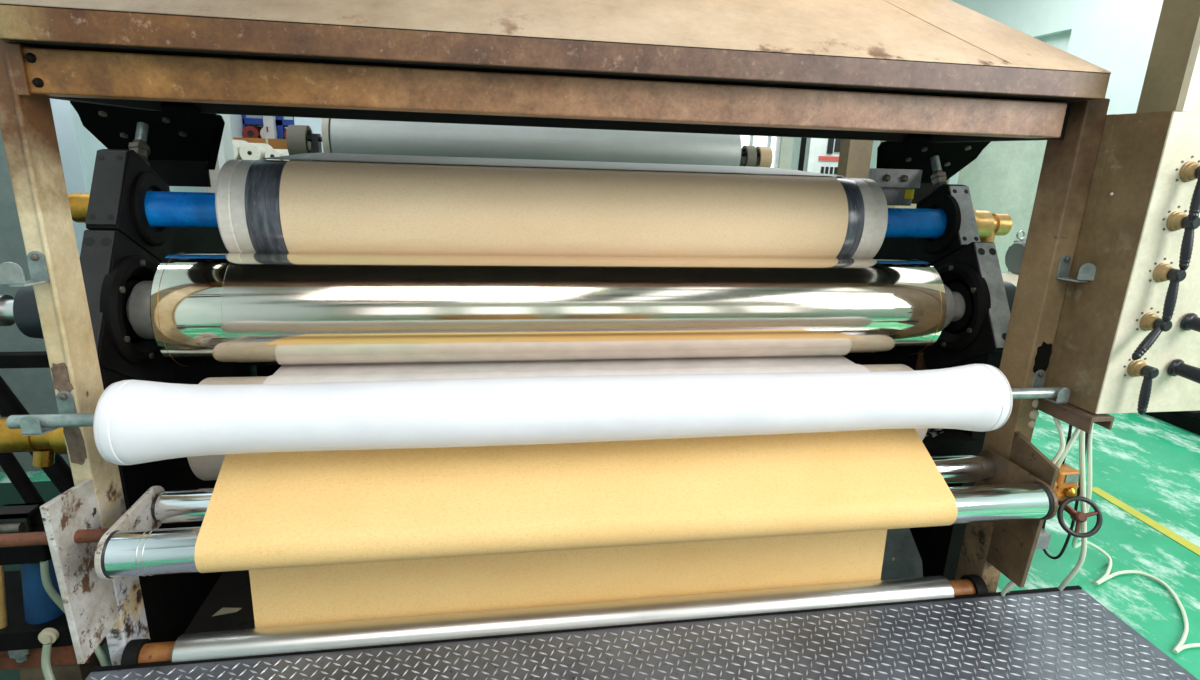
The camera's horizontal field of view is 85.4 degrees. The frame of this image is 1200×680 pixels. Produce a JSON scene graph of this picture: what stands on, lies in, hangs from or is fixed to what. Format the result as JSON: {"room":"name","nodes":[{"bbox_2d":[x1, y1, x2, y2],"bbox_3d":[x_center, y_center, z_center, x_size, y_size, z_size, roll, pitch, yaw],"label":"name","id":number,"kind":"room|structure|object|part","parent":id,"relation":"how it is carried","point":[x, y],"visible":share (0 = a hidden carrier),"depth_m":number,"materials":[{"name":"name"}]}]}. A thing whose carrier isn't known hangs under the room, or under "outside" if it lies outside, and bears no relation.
{"room":"factory floor","nodes":[
{"label":"factory floor","id":0,"kind":"room"},
{"bbox_2d":[74,109,292,192],"bbox_3d":[-2.710,-1.376,0.864,0.200,5.000,16.200,-1,16,-9],"label":"wall","id":1,"kind":"structure","parent":0,"point":[89,143],"depth_m":4.00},
{"bbox_2d":[101,481,1053,578],"bbox_3d":[0.070,0.450,1.587,2.277,0.102,0.102,-1,16,-9],"label":"roller","id":2,"kind":"object","parent":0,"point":[149,552],"visible":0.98,"depth_m":1.41,"materials":[{"name":"silver metal"}]},
{"bbox_2d":[0,410,1199,679],"bbox_3d":[1.155,1.029,2.197,8.000,0.100,16.200,-1,16,-9],"label":"floor","id":3,"kind":"structure","parent":0,"point":[1150,464],"depth_m":2.85,"materials":[{"name":"paint"}]},
{"bbox_2d":[0,130,70,471],"bbox_3d":[-2.587,-0.316,2.681,0.580,1.980,0.050,-1,16,-9],"label":"partition panel","id":4,"kind":"object","parent":3,"relation":"on","point":[33,387],"visible":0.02,"depth_m":2.78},
{"bbox_2d":[0,481,111,679],"bbox_3d":[-2.050,0.922,1.994,1.390,0.008,2.080,-1,16,-9],"label":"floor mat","id":5,"kind":"object","parent":3,"relation":"on","point":[47,490],"visible":0.02,"depth_m":2.79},
{"bbox_2d":[0,351,73,604],"bbox_3d":[-2.054,0.455,2.080,1.240,0.884,0.200,-1,16,-9],"label":"stand","id":6,"kind":"object","parent":5,"relation":"on","point":[59,473],"visible":0.19,"depth_m":2.12,"materials":[{"name":"black metal"}]},
{"bbox_2d":[50,98,88,258],"bbox_3d":[-2.957,-0.816,3.635,0.165,2.400,0.030,-1,16,-9],"label":"screen panel","id":7,"kind":"object","parent":3,"relation":"on","point":[63,112],"visible":0.02,"depth_m":3.57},
{"bbox_2d":[80,149,257,642],"bbox_3d":[-1.360,0.132,2.174,0.109,1.475,1.062,-1,16,-9],"label":"frame","id":8,"kind":"object","parent":3,"relation":"on","point":[120,250],"visible":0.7,"depth_m":1.79,"materials":[{"name":"black metal"}]},
{"bbox_3d":[-1.295,-0.115,1.651,0.072,0.303,0.184,-1,16,-9],"label":"plate","id":9,"kind":"part","parent":8,"relation":"part of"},
{"bbox_3d":[-1.311,-0.405,1.727,0.072,0.187,0.114,-1,16,-9],"label":"plate","id":10,"kind":"part","parent":8,"relation":"part of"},
{"bbox_2d":[128,122,149,165],"bbox_3d":[-1.336,-0.558,1.883,0.071,0.143,0.112,-1,16,-9],"label":"screw","id":11,"kind":"object","parent":8,"relation":"on","point":[139,145],"visible":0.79,"depth_m":1.88,"materials":[{"name":"metal"}]},
{"bbox_3d":[-1.339,-0.599,1.898,0.029,0.073,0.060,-1,16,-9],"label":"rod","id":12,"kind":"part","parent":11,"relation":"part of","materials":[{"name":"metal"}]},
{"bbox_2d":[0,364,927,479],"bbox_3d":[-0.128,0.229,1.911,2.906,0.276,0.276,-1,16,-9],"label":"roller","id":13,"kind":"object","parent":8,"relation":"attached to","point":[44,447],"visible":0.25,"depth_m":1.67,"materials":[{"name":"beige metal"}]},
{"bbox_2d":[263,356,869,383],"bbox_3d":[-0.057,0.027,2.003,1.740,0.076,0.349,-1,16,-9],"label":"return web","id":14,"kind":"object","parent":13,"relation":"on","point":[313,373],"visible":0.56,"depth_m":1.92},
{"bbox_2d":[0,253,1015,365],"bbox_3d":[-0.228,-0.095,1.960,3.250,0.316,0.316,-1,16,-9],"label":"roller","id":15,"kind":"object","parent":8,"relation":"attached to","point":[199,309],"visible":0.91,"depth_m":1.83,"materials":[{"name":"silver metal"}]},
{"bbox_2d":[68,159,1011,258],"bbox_3d":[-0.069,-0.391,2.064,3.055,0.292,0.292,-1,16,-9],"label":"roller","id":16,"kind":"object","parent":8,"relation":"attached to","point":[244,204],"visible":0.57,"depth_m":1.84,"materials":[{"name":"metal"}]},
{"bbox_2d":[262,153,842,176],"bbox_3d":[-0.145,-0.639,2.393,1.795,0.039,0.826,-1,16,-9],"label":"film web","id":17,"kind":"object","parent":16,"relation":"on","point":[345,157],"visible":0.95,"depth_m":2.20},
{"bbox_2d":[279,160,847,257],"bbox_3d":[-0.059,-0.383,1.990,1.686,0.271,0.148,-1,16,-9],"label":"paper roll","id":18,"kind":"object","parent":16,"relation":"on","point":[326,207],"visible":0.91,"depth_m":1.93,"materials":[{"name":"paper"}]},
{"bbox_2d":[242,115,293,138],"bbox_3d":[-3.142,-1.843,6.875,1.260,2.600,0.660,-1,16,-9],"label":"storage rack","id":19,"kind":"object","parent":3,"relation":"on","point":[281,123],"visible":0.04,"depth_m":6.43,"materials":[{"name":"metal"}]},
{"bbox_2d":[243,126,262,137],"bbox_3d":[-3.474,-2.107,6.657,0.143,0.143,0.605,-1,16,-9],"label":"roll","id":20,"kind":"object","parent":19,"relation":"on","point":[248,131],"visible":0.59,"depth_m":6.37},
{"bbox_2d":[260,127,285,138],"bbox_3d":[-3.316,-2.109,6.683,0.143,0.143,0.605,-1,16,-9],"label":"roll","id":21,"kind":"object","parent":19,"relation":"on","point":[262,129],"visible":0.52,"depth_m":6.39,"materials":[{"name":"white paper"}]},
{"bbox_2d":[263,116,276,138],"bbox_3d":[-3.253,-1.539,6.520,0.090,2.200,0.085,-1,16,-9],"label":"post","id":22,"kind":"object","parent":3,"relation":"on","point":[269,123],"visible":0.11,"depth_m":6.34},
{"bbox_2d":[294,117,323,160],"bbox_3d":[-2.514,-1.265,5.823,0.230,2.100,0.310,-1,16,-9],"label":"tall cabinet","id":23,"kind":"object","parent":3,"relation":"on","point":[315,124],"visible":0.02,"depth_m":5.51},
{"bbox_2d":[206,114,872,192],"bbox_3d":[-0.220,-0.391,3.562,3.445,1.800,0.120,-1,16,-9],"label":"stand","id":24,"kind":"object","parent":3,"relation":"on","point":[854,161],"visible":0.02,"depth_m":3.59,"materials":[{"name":"grey metal"}]},
{"bbox_3d":[-1.883,-0.371,3.292,0.075,1.800,0.100,-1,16,-9],"label":"plate","id":25,"kind":"part","parent":24,"relation":"part of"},
{"bbox_3d":[-1.419,-0.262,3.401,0.030,1.560,0.060,-1,16,-9],"label":"bearing post","id":26,"kind":"part","parent":24,"relation":"part of","materials":[{"name":"black plastic"}]},
{"bbox_2d":[308,118,757,165],"bbox_3d":[-0.296,-1.001,3.373,2.500,0.276,0.276,-1,16,-9],"label":"roller","id":27,"kind":"object","parent":24,"relation":"attached to","point":[350,136],"visible":0.63,"depth_m":3.24,"materials":[{"name":"grey metal"}]},
{"bbox_2d":[286,125,312,154],"bbox_3d":[-1.468,-0.968,3.189,0.085,0.164,0.164,-1,16,-9],"label":"wheel","id":28,"kind":"object","parent":27,"relation":"attached to","point":[297,141],"visible":0.88,"depth_m":3.12,"materials":[{"name":"rubber"}]},
{"bbox_2d":[741,146,756,166],"bbox_3d":[0.809,-0.995,3.558,0.050,0.132,0.132,-1,16,-9],"label":"wheel","id":29,"kind":"object","parent":27,"relation":"attached to","point":[750,158],"visible":0.74,"depth_m":3.51,"materials":[{"name":"rubber"}]},
{"bbox_2d":[755,146,772,166],"bbox_3d":[0.891,-0.996,3.571,0.065,0.128,0.128,-1,16,-9],"label":"wheel","id":30,"kind":"object","parent":27,"relation":"attached to","point":[765,155],"visible":0.77,"depth_m":3.52,"materials":[{"name":"beige plastic"}]},
{"bbox_3d":[1.411,-0.411,3.826,0.140,1.800,0.100,-1,16,-9],"label":"plate","id":31,"kind":"part","parent":24,"relation":"part of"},
{"bbox_2d":[184,365,922,633],"bbox_3d":[-0.103,0.381,2.408,2.490,0.950,1.090,-1,16,-9],"label":"pan","id":32,"kind":"object","parent":3,"relation":"on","point":[902,559],"visible":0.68,"depth_m":2.21,"materials":[{"name":"black metal"}]},
{"bbox_2d":[213,608,241,615],"bbox_3d":[-1.215,0.884,2.119,0.080,0.005,0.035,-1,16,-9],"label":"paper scrap","id":33,"kind":"object","parent":32,"relation":"on","point":[222,611],"visible":1,"depth_m":2.12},
{"bbox_3d":[-0.186,0.235,2.915,2.490,0.950,0.020,-1,16,-9],"label":"plate","id":34,"kind":"part","parent":32,"relation":"part of","materials":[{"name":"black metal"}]},
{"bbox_2d":[0,40,1109,664],"bbox_3d":[-0.013,0.145,1.907,2.546,1.682,0.818,-1,16,-9],"label":"frame","id":35,"kind":"object","parent":3,"relation":"on","point":[95,608],"visible":0.85,"depth_m":1.49,"materials":[{"name":"paint"}]},
{"bbox_3d":[-1.134,-0.526,1.264,0.029,0.094,0.008,-1,16,-9],"label":"plate","id":36,"kind":"part","parent":35,"relation":"part of","materials":[{"name":"paint"}]},
{"bbox_2d":[0,251,49,286],"bbox_3d":[-1.181,-0.146,1.331,0.033,0.065,0.077,3,16,5],"label":"bracket","id":37,"kind":"object","parent":35,"relation":"attached to","point":[11,273],"visible":1,"depth_m":1.34,"materials":[{"name":"metal"}]},
{"bbox_2d":[20,391,76,435],"bbox_3d":[-1.187,0.161,1.399,0.036,0.071,0.108,1,16,-3],"label":"hook","id":38,"kind":"object","parent":35,"relation":"attached to","point":[30,425],"visible":0.85,"depth_m":1.38,"materials":[{"name":"metal"}]},
{"bbox_2d":[6,364,1064,464],"bbox_3d":[0.012,0.165,1.569,2.533,0.183,0.183,-1,16,-9],"label":"roller","id":39,"kind":"object","parent":38,"relation":"on","point":[133,422],"visible":0.99,"depth_m":1.47,"materials":[{"name":"plastic"}]},
{"bbox_3d":[-1.198,0.214,1.522,0.042,1.682,0.105,-1,16,-9],"label":"post","id":40,"kind":"part","parent":35,"relation":"part of","materials":[{"name":"paint"}]},
{"bbox_3d":[-1.173,0.517,1.475,0.014,0.403,0.158,-1,16,-9],"label":"gusset plate","id":41,"kind":"part","parent":35,"relation":"part of","materials":[{"name":"white paint"}]},
{"bbox_3d":[-1.221,-0.625,1.603,0.042,0.084,0.515,-1,16,-9],"label":"rail","id":42,"kind":"part","parent":35,"relation":"part of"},
{"bbox_2d":[70,101,224,186],"bbox_3d":[-1.334,-0.594,1.977,0.375,0.260,0.271,-1,16,-9],"label":"bracket","id":43,"kind":"object","parent":35,"relation":"attached to","point":[184,142],"visible":0.84,"depth_m":1.97,"materials":[{"name":"metal"}]},
{"bbox_3d":[-1.347,-0.625,1.962,0.344,0.162,0.262,-1,16,-9],"label":"plate","id":44,"kind":"part","parent":43,"relation":"part of","materials":[{"name":"paint"}]},
{"bbox_3d":[-1.411,-0.629,2.092,0.260,0.260,0.010,-1,16,-9],"label":"plate","id":45,"kind":"part","parent":43,"relation":"part of","materials":[{"name":"black metal"}]},
{"bbox_2d":[0,450,1057,579],"bbox_3d":[-0.038,0.423,1.661,2.688,0.107,0.294,-1,16,-9],"label":"rollers","id":46,"kind":"object","parent":35,"relation":"attached to","point":[138,516],"visible":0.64,"depth_m":1.50,"materials":[{"name":"chrome"},{"name":"white paint"}]},
{"bbox_3d":[-1.071,0.436,1.494,0.012,0.107,0.294,-1,16,-9],"label":"arm plate","id":47,"kind":"part","parent":46,"relation":"part of","materials":[{"name":"white paint"}]},
{"bbox_2d":[151,454,995,523],"bbox_3d":[0.042,0.395,1.766,2.272,0.082,0.082,-1,16,-9],"label":"roller","id":48,"kind":"object","parent":46,"relation":"attached to","point":[177,506],"visible":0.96,"depth_m":1.58,"materials":[{"name":"silver metal"}]},
{"bbox_3d":[1.184,0.409,1.859,0.012,0.107,0.294,-1,16,-9],"label":"arm plate","id":49,"kind":"part","parent":46,"relation":"part of","materials":[{"name":"brown paint"}]},
{"bbox_3d":[-0.060,-0.715,2.062,2.484,0.084,0.040,-1,16,-9],"label":"rail","id":50,"kind":"part","parent":35,"relation":"part of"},
{"bbox_2d":[120,574,987,665],"bbox_3d":[-0.005,0.788,1.834,2.398,0.090,0.090,-1,16,-9],"label":"roller","id":51,"kind":"object","parent":35,"relation":"attached to","point":[348,634],"visible":0.66,"depth_m":1.78,"materials":[{"name":"silver metal"}]},
{"bbox_2d":[194,428,957,627],"bbox_3d":[-0.007,0.501,1.749,1.808,0.693,0.405,-1,16,-9],"label":"sheet","id":52,"kind":"object","parent":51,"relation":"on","point":[337,535],"visible":0.77,"depth_m":1.64,"materials":[{"name":"paper"}]},
{"bbox_2d":[0,0,1110,102],"bbox_3d":[0.004,-1.047,1.644,2.394,0.771,0.750,-1,16,-9],"label":"exhaust hood","id":53,"kind":"object","parent":35,"relation":"on","point":[948,48],"visible":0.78,"depth_m":1.42,"materials":[{"name":"paint"}]},
{"bbox_2d":[876,134,990,203],"bbox_3d":[1.178,-0.624,2.384,0.375,0.260,0.271,-1,16,-9],"label":"bracket","id":54,"kind":"object","parent":35,"relation":"attached to","point":[914,152],"visible":0.66,"depth_m":2.33,"materials":[{"name":"metal"}]},
{"bbox_3d":[1.215,-0.660,2.517,0.260,0.260,0.010,-1,16,-9],"label":"plate","id":55,"kind":"part","parent":54,"relation":"part of","materials":[{"name":"black metal"}]},
{"bbox_3d":[1.195,-0.655,2.373,0.344,0.162,0.262,-1,16,-9],"label":"plate","id":56,"kind":"part","parent":54,"relation":"part of","materials":[{"name":"paint"}]},
{"bbox_3d":[1.189,-0.654,1.993,0.042,0.084,0.515,-1,16,-9],"label":"rail","id":57,"kind":"part","parent":35,"relation":"part of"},
{"bbox_3d":[1.210,0.491,1.863,0.014,0.429,0.155,-1,16,-9],"label":"gusset plate","id":58,"kind":"part","parent":35,"relation":"part of","materials":[{"name":"brown paint"}]},
{"bbox_3d":[1.223,0.185,1.914,0.064,1.682,0.105,-1,16,-9],"label":"post","id":59,"kind":"part","parent":35,"relation":"part of","materials":[{"name":"brown paint"}]},
{"bbox_2d":[1035,528,1050,549],"bbox_3d":[1.298,0.542,1.940,0.079,0.216,0.055,-1,16,-9],"label":"block","id":60,"kind":"object","parent":35,"relation":"attached to","point":[1044,538],"visible":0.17,"depth_m":1.93,"materials":[{"name":"grey metal"}]},
{"bbox_2d":[1031,370,1069,402],"bbox_3d":[1.242,0.131,1.792,0.036,0.071,0.108,1,16,-3],"label":"hook","id":61,"kind":"object","parent":35,"relation":"attached to","point":[1063,395],"visible":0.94,"depth_m":1.78,"materials":[{"name":"metal"}]},
{"bbox_3d":[1.192,-0.569,1.694,0.050,0.090,0.010,-1,16,-9],"label":"plate","id":62,"kind":"part","parent":35,"relation":"part of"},
{"bbox_2d":[1050,460,1079,500],"bbox_3d":[1.278,0.405,1.844,0.116,0.100,0.105,-1,16,-9],"label":"gearbox","id":63,"kind":"object","parent":35,"relation":"attached to","point":[1065,486],"visible":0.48,"depth_m":1.81,"materials":[{"name":"orange paint"}]},
{"bbox_3d":[1.313,0.385,1.809,0.040,0.024,0.002,-1,16,-9],"label":"rating plate","id":64,"kind":"part","parent":63,"relation":"part of","materials":[{"name":"metal"}]},
{"bbox_2d":[1057,496,1102,537],"bbox_3d":[1.320,0.487,1.810,0.080,0.105,0.123,-13,22,-43],"label":"handwheel","id":65,"kind":"object","parent":63,"relation":"attached to","point":[1077,516],"visible":0.98,"depth_m":1.80,"materials":[{"name":"black paint"}]},
{"bbox_2d":[1036,398,1114,432],"bbox_3d":[1.292,0.191,1.811,0.068,0.044,0.236,-1,16,-9],"label":"bracket","id":66,"kind":"object","parent":35,"relation":"attached to","point":[1082,419],"visible":0.47,"depth_m":1.74,"materials":[{"name":"brown metal"}]},
{"bbox_2d":[1001,416,1065,595],"bbox_3d":[1.255,0.590,1.955,0.055,0.848,0.170,2,16,1],"label":"hose","id":67,"kind":"object","parent":66,"relation":"hanging from","point":[1059,453],"visible":0.42,"depth_m":1.81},
{"bbox_2d":[1007,428,1079,592],"bbox_3d":[1.260,0.584,1.990,0.064,0.844,0.232,-1,16,-9],"label":"hose","id":68,"kind":"object","parent":66,"relation":"hanging from","point":[1076,432],"visible":0.19,"depth_m":1.80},
{"bbox_2d":[1042,424,1088,558],"bbox_3d":[1.351,0.436,1.881,0.075,0.496,0.111,13,19,34],"label":"cable","id":69,"kind":"object","parent":66,"relation":"hanging from","point":[1060,554],"visible":0.46,"depth_m":1.88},
{"bbox_2d":[1058,430,1086,590],"bbox_3d":[1.442,0.592,1.982,0.086,0.844,0.324,15,20,39],"label":"hose","id":70,"kind":"object","parent":66,"relation":"hanging from","point":[1082,556],"visible":0.57,"depth_m":1.86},
{"bbox_2d":[1056,255,1095,281],"bbox_3d":[1.264,-0.189,1.722,0.033,0.065,0.077,-5,17,-23],"label":"hook","id":71,"kind":"object","parent":35,"relation":"attached to","point":[1087,271],"visible":1,"depth_m":1.73,"materials":[{"name":"metal"}]},
{"bbox_2d":[1043,111,1199,414],"bbox_3d":[1.583,-0.195,1.731,0.596,0.751,0.347,-1,16,-9],"label":"control panel","id":72,"kind":"object","parent":35,"relation":"attached to","point":[1127,340],"visible":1,"depth_m":1.64,"materials":[{"name":"beige paint"}]},
{"bbox_3d":[1.383,0.075,1.666,0.048,0.048,0.024,-1,16,-9],"label":"lever","id":73,"kind":"part","parent":72,"relation":"part of","materials":[{"name":"gold metal"}]},
{"bbox_3d":[1.599,-0.171,1.647,0.590,0.750,0.005,-1,16,-9],"label":"panel","id":74,"kind":"part","parent":72,"relation":"part of","materials":[{"name":"beige paint"}]},
{"bbox_3d":[1.390,0.128,1.657,0.029,0.127,0.033,-1,16,-9],"label":"handle","id":75,"kind":"part","parent":72,"relation":"part of","materials":[{"name":"black plastic"}]},
{"bbox_3d":[1.387,-0.044,1.633,0.048,0.048,0.024,-1,16,-9],"label":"lever","id":76,"kind":"part","parent":72,"relation":"part of","materials":[{"name":"gold metal"}]},
{"bbox_3d":[1.366,-0.001,1.615,0.087,0.103,0.033,-1,16,-9],"label":"handle","id":77,"kind":"part","parent":72,"relation":"part of","materials":[{"name":"black plastic"}]},
{"bbox_3d":[1.392,-0.164,1.599,0.048,0.048,0.024,-1,16,-9],"label":"lever","id":78,"kind":"part","parent":72,"relation":"part of","materials":[{"name":"gold metal"}]},
{"bbox_2d":[1136,0,1199,112],"bbox_3d":[1.589,-0.955,1.464,0.530,0.857,0.096,-1,16,-9],"label":"pillar","id":79,"kind":"structure","parent":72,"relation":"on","point":[1172,76],"depth_m":1.50,"materials":[{"name":"brown painted steel"}]},
{"bbox_3d":[1.607,-0.943,1.424,0.509,0.857,0.004,-1,16,-9],"label":"panel","id":80,"kind":"part","parent":79,"relation":"part of","materials":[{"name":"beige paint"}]},
{"bbox_3d":[1.398,-0.108,1.590,0.029,0.132,0.033,-1,16,-9],"label":"handle","id":81,"kind":"part","parent":72,"relation":"part of","materials":[{"name":"black plastic"}]},
{"bbox_3d":[1.396,-0.285,1.564,0.048,0.048,0.024,-1,16,-9],"label":"lever","id":82,"kind":"part","parent":72,"relation":"part of","materials":[{"name":"gold metal"}]},
{"bbox_3d":[1.512,0.082,1.661,0.048,0.049,0.083,-5,17,-23],"label":"knob","id":83,"kind":"part","parent":72,"relation":"part of","materials":[{"name":"black plastic"}]},
{"bbox_3d":[1.402,-0.231,1.555,0.029,0.129,0.033,-1,16,-9],"label":"handle","id":84,"kind":"part","parent":72,"relation":"part of","materials":[{"name":"black plastic"}]},
{"bbox_3d":[1.399,-0.397,1.533,0.048,0.048,0.024,-1,16,-9],"label":"lever","id":85,"kind":"part","parent":72,"relation":"part of","materials":[{"name":"gold metal"}]},
{"bbox_3d":[1.516,-0.037,1.628,0.048,0.049,0.083,-5,17,-23],"label":"knob","id":86,"kind":"part","parent":72,"relation":"part of","materials":[{"name":"black plastic"}]},
{"bbox_3d":[1.403,-0.343,1.523,0.034,0.127,0.033,-1,16,-9],"label":"handle","id":87,"kind":"part","parent":72,"relation":"part of","materials":[{"name":"black plastic"}]},
{"bbox_2d":[85,585,1198,679],"bbox_3d":[0.358,1.314,0.444,2.780,0.254,2.967,-1,16,-9],"label":"platform","id":88,"kind":"object","parent":3,"relation":"on","point":[1053,633],"visible":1,"depth_m":1.72,"materials":[{"name":"metal"}]},
{"bbox_2d":[798,138,806,175],"bbox_3d":[2.077,-1.828,6.710,0.040,3.000,0.040,-1,16,-9],"label":"steel post","id":89,"kind":"object","parent":3,"relation":"on","point":[803,140],"visible":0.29,"depth_m":6.67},
{"bbox_2d":[791,137,840,176],"bbox_3d":[2.343,-1.494,7.032,0.490,2.200,0.415,-1,16,-9],"label":"tall cabinet","id":90,"kind":"object","parent":3,"relation":"on","point":[821,154],"visible":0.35,"depth_m":6.71,"materials":[{"name":"white metal"}]},
{"bbox_2d":[880,141,948,207],"bbox_3d":[2.747,-0.976,5.891,0.470,1.850,0.390,-1,16,-9],"label":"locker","id":91,"kind":"object","parent":3,"relation":"on","point":[912,205],"visible":0.02,"depth_m":5.63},
{"bbox_3d":[2.777,-0.938,5.707,0.430,1.720,0.010,-1,16,-9],"label":"door","id":92,"kind":"part","parent":91,"relation":"part of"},
{"bbox_2d":[844,184,1010,579],"bbox_3d":[1.158,0.116,2.586,0.109,1.446,1.062,-1,16,-9],"label":"frame","id":93,"kind":"object","parent":3,"relation":"on","point":[968,266],"visible":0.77,"depth_m":2.19,"materials":[{"name":"black metal"}]},
{"bbox_2d":[868,168,921,205],"bbox_3d":[1.067,-0.557,2.370,0.200,0.130,0.054,-1,16,-9],"label":"plate","id":94,"kind":"object","parent":93,"relation":"attached to","point":[903,181],"visible":0.77,"depth_m":2.36,"materials":[{"name":"grey metal"}]},
{"bbox_3d":[1.069,-0.587,2.359,0.200,0.065,0.020,-1,16,-9],"label":"plate","id":95,"kind":"part","parent":94,"relation":"part of","materials":[{"name":"grey metal"}]},
{"bbox_3d":[1.078,-0.529,2.398,0.150,0.063,0.020,-1,16,-9],"label":"plate","id":96,"kind":"part","parent":94,"relation":"part of","materials":[{"name":"grey metal"}]},
{"bbox_2d":[915,353,926,369],"bbox_3d":[1.320,0.090,2.358,0.320,0.090,0.090,-1,16,-9],"label":"rusty angle","id":97,"kind":"object","parent":93,"relation":"attached to","point":[920,363],"visible":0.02,"depth_m":2.37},
{"bbox_2d":[930,155,946,192],"bbox_3d":[1.208,-0.583,2.314,0.071,0.143,0.112,-1,16,-9],"label":"screw","id":98,"kind":"object","parent":93,"relation":"on","point":[938,177],"visible":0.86,"depth_m":2.31,"materials":[{"name":"metal"}]},
{"bbox_3d":[1.205,-0.624,2.329,0.029,0.073,0.060,-1,16,-9],"label":"rod","id":99,"kind":"part","parent":98,"relation":"part of","materials":[{"name":"metal"}]},
{"bbox_2d":[922,429,977,455],"bbox_3d":[1.083,0.348,2.125,0.250,0.075,0.100,-1,16,-9],"label":"ledge","id":100,"kind":"object","parent":93,"relation":"attached to","point":[951,441],"visible":0.29,"depth_m":2.09,"materials":[{"name":"black metal"}]},
{"bbox_2d":[925,428,943,437],"bbox_3d":[1.060,0.300,2.110,0.142,0.023,0.071,-1,16,-9],"label":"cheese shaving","id":101,"kind":"object","parent":100,"relation":"on","point":[936,429],"visible":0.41,"depth_m":2.10,"materials":[{"name":"metal"}]},
{"bbox_3d":[1.231,-0.421,2.194,0.072,0.187,0.114,-1,16,-9],"label":"plate","id":102,"kind":"part","parent":93,"relation":"part of","materials":[{"name":"grey metal"}]},
{"bbox_3d":[1.256,-0.145,2.064,0.072,0.303,0.184,-1,16,-9],"label":"plate","id":103,"kind":"part","parent":93,"relation":"part of","materials":[{"name":"grey metal"}]},
{"bbox_2d":[957,140,1046,272],"bbox_3d":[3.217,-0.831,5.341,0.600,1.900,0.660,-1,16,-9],"label":"wall","id":104,"kind":"structure","parent":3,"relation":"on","point":[1004,177],"depth_m":5.01,"materials":[{"name":"paint"}]},
{"bbox_2d":[1002,230,1026,285],"bbox_3d":[1.813,0.155,2.857,0.410,1.265,0.195,-1,16,-9],"label":"motor","id":105,"kind":"object","parent":3,"relation":"on","point":[1014,254],"visible":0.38,"depth_m":2.69,"materials":[{"name":"grey paint"}]},
{"bbox_3d":[1.879,-0.342,2.721,0.310,0.161,0.164,-1,16,-9],"label":"motor","id":106,"kind":"part","parent":105,"relation":"part of","materials":[{"name":"grey paint"}]},
{"bbox_2d":[1072,423,1199,653],"bbox_3d":[1.819,0.545,2.217,1.072,0.858,0.514,-1,16,-9],"label":"hose","id":107,"kind":"object","parent":3,"relation":"on","point":[1179,647],"visible":0.91,"depth_m":2.22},
{"bbox_2d":[1092,487,1199,555],"bbox_3d":[2.585,1.135,1.805,0.060,0.002,2.958,0,16,-6],"label":"floor marking line","id":108,"kind":"object","parent":3,"relation":"on","point":[1184,542],"depth_m":2.92,"materials":[{"name":"yellow paint"}]},
{"bbox_2d":[1145,410,1199,435],"bbox_3d":[3.964,0.472,4.081,0.840,0.130,0.680,-1,16,-9],"label":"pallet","id":109,"kind":"object","parent":3,"relation":"on","point":[1189,421],"visible":0.22,"depth_m":4.00,"materials":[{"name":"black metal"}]},
{"bbox_3d":[-3.117,-0.772,6.397,0.490,0.800,0.502,-1,16,-9],"label":"carton","id":110,"kind":"object","parent":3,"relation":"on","visible":0},
{"bbox_2d":[233,137,287,149],"bbox_3d":[-3.092,-1.519,6.185,0.490,0.755,0.502,-1,16,-9],"label":"carton","id":111,"kind":"object","parent":110,"relation":"on","point":[274,143],"visible":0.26,"depth_m":5.87,"materials":[{"name":"brown cardboard"}]},
{"bbox_3d":[-1.440,1.031,1.673,0.350,0.012,0.420,-1,16,-9],"label":"floor slab","id":112,"kind":"structure","parent":3,"relation":"on","visible":0},
{"bbox_2d":[0,503,106,679],"bbox_3d":[-1.440,0.720,1.665,0.225,0.615,0.145,-1,16,-9],"label":"machinery","id":113,"kind":"object","parent":112,"relation":"on","point":[25,627],"visible":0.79,"depth_m":1.62,"materials":[{"name":"black steel"},{"name":"blue paint"},{"name":"pale brass"}]},
{"bbox_3d":[-1.479,0.632,1.604,0.048,0.218,0.018,-1,16,-9],"label":"tie rod","id":114,"kind":"part","parent":113,"relation":"part of","materials":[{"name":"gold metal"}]},
{"bbox_2d":[41,643,55,679],"bbox_3d":[-1.331,0.894,1.625,0.124,0.277,0.041,7,17,17],"label":"hose","id":115,"kind":"object","parent":113,"relation":"hanging from","point":[47,671],"visible":1,"depth_m":1.60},
{"bbox_2d":[40,561,109,665],"bbox_3d":[-1.303,0.707,1.626,0.120,0.353,0.030,1,16,-4],"label":"hose","id":116,"kind":"object","parent":113,"relation":"hanging from","point":[44,566],"visible":0.53,"depth_m":1.59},
{"bbox_3d":[-2.592,-0.765,5.407,0.830,1.360,0.550,-1,16,-9],"label":"work table","id":117,"kind":"object","parent":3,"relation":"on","visible":0},
{"bbox_2d":[232,140,247,159],"bbox_3d":[-2.856,-1.476,5.073,0.170,0.170,0.352,-1,16,-9],"label":"paper roll","id":118,"kind":"object","parent":117,"relation":"on","point":[237,144],"visible":0.12,"depth_m":4.96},
{"bbox_2d":[239,143,272,159],"bbox_3d":[-2.688,-1.468,5.103,0.150,0.150,0.352,-1,16,-9],"label":"paper roll","id":119,"kind":"object","parent":117,"relation":"on","point":[247,151],"visible":0.77,"depth_m":4.94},
{"bbox_2d":[265,149,287,159],"bbox_3d":[-2.531,-1.451,5.133,0.110,0.110,0.352,-1,16,-9],"label":"paper roll","id":120,"kind":"object","parent":117,"relation":"on","point":[269,153],"visible":0.43,"depth_m":4.97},
{"bbox_2d":[778,137,793,168],"bbox_3d":[-0.017,-3.613,9.094,8.000,5.000,0.200,-1,16,-9],"label":"wall","id":121,"kind":"structure","parent":0,"point":[786,145],"depth_m":9.69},
{"bbox_2d":[740,135,780,174],"bbox_3d":[1.965,-2.902,9.574,1.450,1.700,0.060,-1,16,-9],"label":"window","id":122,"kind":"structure","parent":121,"relation":"in","point":[773,142],"depth_m":9.64,"materials":[{"name":"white glass"}]},
{"bbox_2d":[870,0,1162,183],"bbox_3d":[5.088,-1.469,2.126,0.200,5.000,16.200,-1,16,-9],"label":"wall","id":123,"kind":"structure","parent":0,"point":[1115,36],"depth_m":5.71,"materials":[{"name":"paint"}]}
]}

